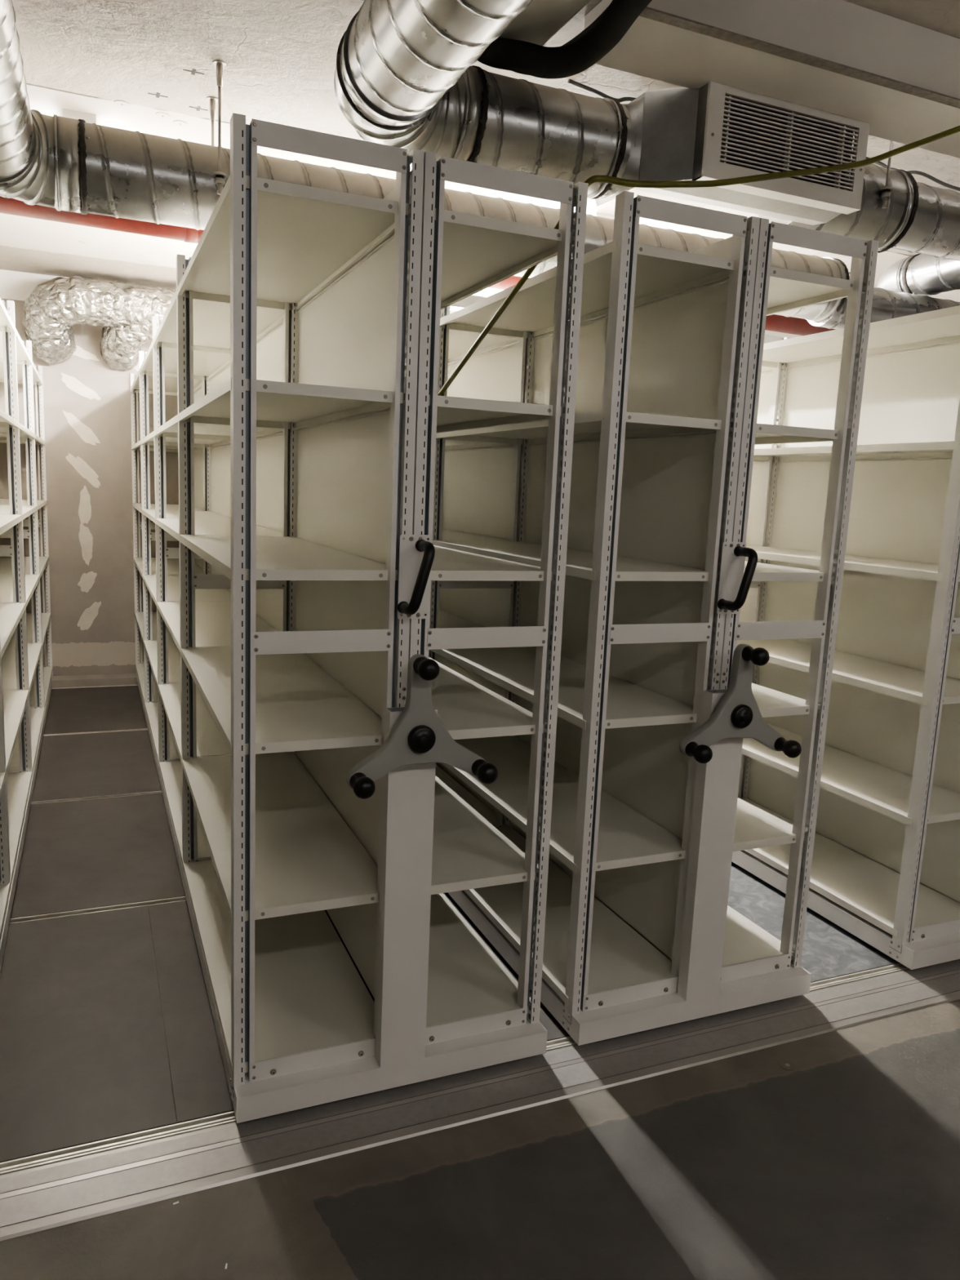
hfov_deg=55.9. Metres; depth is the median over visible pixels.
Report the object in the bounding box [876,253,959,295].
ventilation duct
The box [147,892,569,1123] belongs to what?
floor panel
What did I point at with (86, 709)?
floor panel
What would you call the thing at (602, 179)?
cable
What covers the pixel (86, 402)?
wall
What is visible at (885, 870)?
shelving unit
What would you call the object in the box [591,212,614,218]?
tube light
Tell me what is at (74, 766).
floor panel
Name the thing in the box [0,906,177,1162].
floor panel
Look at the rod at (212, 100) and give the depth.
3.38 m
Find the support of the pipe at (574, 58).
hanging from the ceiling
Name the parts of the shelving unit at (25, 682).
shelf, shelf, upright post, shelf, shelf, shelf, shelf, plate, shelf, shelf, shelf, upright post, shelf, shelf, shelf, shelf, shelf, shelf, shelf, shelf, shelf, frame, shelf, upright post, shelf, upright post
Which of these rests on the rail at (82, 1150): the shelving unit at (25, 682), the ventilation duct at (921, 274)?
the shelving unit at (25, 682)
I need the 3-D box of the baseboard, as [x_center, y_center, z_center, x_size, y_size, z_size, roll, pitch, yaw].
[-1.600,0.283,7.590,8.800,0.070,0.170,-1,10,-23]
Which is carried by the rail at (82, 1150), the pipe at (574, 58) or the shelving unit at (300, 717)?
the shelving unit at (300, 717)
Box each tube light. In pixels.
[62,108,96,124]
[449,306,462,311]
[471,290,495,297]
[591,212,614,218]
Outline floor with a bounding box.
[0,999,959,1279]
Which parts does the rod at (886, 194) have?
rod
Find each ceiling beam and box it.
[359,0,591,45]
[584,0,959,158]
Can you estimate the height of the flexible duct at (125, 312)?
0.592 m
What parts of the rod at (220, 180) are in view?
rod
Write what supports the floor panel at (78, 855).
on the floor
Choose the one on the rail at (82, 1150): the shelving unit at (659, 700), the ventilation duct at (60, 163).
the shelving unit at (659, 700)
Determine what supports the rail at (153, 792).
on the floor
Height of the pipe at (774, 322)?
0.204 m
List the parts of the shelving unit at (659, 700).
upright post, shelf, shelf, header plate, shelf, shelf, shelf, panel, shelf, plate, upright post, shelf, shelf, shelf, shelf, shelf, shelf, upright post, frame, panel, plate, shelf, header plate, knob, upright post, handle plate, upright post, knob, plate, shelf, shelf, knob, shelf, shelf, shelf, header plate, upright post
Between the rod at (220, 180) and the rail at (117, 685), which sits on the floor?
the rail at (117, 685)
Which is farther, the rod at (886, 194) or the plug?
the rod at (886, 194)
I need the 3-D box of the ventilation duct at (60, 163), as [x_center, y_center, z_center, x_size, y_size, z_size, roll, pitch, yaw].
[1.714,-1.374,2.492,6.018,0.319,3.897,-1,10,-23]
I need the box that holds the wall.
[0,269,179,675]
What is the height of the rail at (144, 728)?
0.019 m
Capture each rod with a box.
[206,96,217,146]
[213,59,226,195]
[880,140,893,208]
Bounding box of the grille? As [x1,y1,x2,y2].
[595,80,869,225]
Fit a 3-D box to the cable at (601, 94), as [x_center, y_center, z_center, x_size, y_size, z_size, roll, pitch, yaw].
[1.387,-1.916,3.556,2.361,0.059,0.014,-1,10,-23]
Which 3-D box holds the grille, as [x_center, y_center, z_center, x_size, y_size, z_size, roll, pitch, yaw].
[0.837,-1.631,3.111,0.835,0.303,0.452,-1,10,-23]
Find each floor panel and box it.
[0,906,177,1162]
[9,793,185,919]
[31,729,161,801]
[43,685,147,734]
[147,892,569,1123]
[727,861,899,982]
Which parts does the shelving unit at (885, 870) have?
panel, upright post, shelf, header plate, frame, shelf, shelf, shelf, shelf, shelf, shelf, shelf, upright post, plate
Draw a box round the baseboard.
[51,673,137,688]
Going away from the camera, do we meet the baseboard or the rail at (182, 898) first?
the rail at (182, 898)
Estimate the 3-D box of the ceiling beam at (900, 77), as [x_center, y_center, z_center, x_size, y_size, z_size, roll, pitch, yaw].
[2.464,-1.806,3.386,4.517,0.123,0.415,-1,10,-23]
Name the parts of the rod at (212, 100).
rod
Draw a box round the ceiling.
[0,0,959,337]
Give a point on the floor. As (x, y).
(844, 1163)
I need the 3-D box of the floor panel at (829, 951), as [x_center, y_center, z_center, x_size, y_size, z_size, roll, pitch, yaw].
[1.741,1.041,4.005,3.100,0.020,1.258,-1,10,-23]
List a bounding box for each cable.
[437,125,959,395]
[567,79,959,191]
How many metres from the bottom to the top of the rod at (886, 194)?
0.320 m
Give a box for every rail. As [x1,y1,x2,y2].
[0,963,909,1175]
[8,896,186,924]
[31,791,162,804]
[43,728,147,736]
[51,684,137,688]
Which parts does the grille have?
grille frame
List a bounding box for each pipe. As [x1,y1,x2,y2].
[0,195,836,335]
[477,0,652,79]
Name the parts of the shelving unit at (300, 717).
upright post, upright post, shelf, shelf, upright post, shelf, shelf, shelf, shelf, shelf, shelf, plate, shelf, shelf, shelf, shelf, upright post, shelf, shelf, panel, plate, upright post, shelf, shelf, panel, shelf, shelf, upright post, panel, shelf, shelf, shelf, shelf, upright post, shelf, shelf, plate, header plate, frame, panel, knob, upright post, handle plate, upright post, knob, plate, shelf, shelf, knob, shelf, shelf, shelf, shelf, header plate, upright post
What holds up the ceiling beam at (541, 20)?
attached to the ceiling
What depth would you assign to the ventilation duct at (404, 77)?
2.70 m
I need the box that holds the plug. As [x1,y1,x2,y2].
[779,1060,795,1070]
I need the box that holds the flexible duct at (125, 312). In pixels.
[21,275,176,371]
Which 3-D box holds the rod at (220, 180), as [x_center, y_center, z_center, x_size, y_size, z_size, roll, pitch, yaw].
[-0.896,-1.758,3.115,0.044,0.420,0.044,-1,10,-23]
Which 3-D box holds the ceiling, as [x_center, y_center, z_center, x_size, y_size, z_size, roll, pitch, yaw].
[0.464,-1.928,2.610,9.200,0.204,10.470,-1,10,-23]
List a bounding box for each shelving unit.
[0,297,53,973]
[129,112,588,1123]
[428,191,879,1045]
[731,305,959,969]
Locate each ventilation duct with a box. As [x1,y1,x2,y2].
[0,0,959,328]
[333,0,959,261]
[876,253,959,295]
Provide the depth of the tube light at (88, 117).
3.55 m

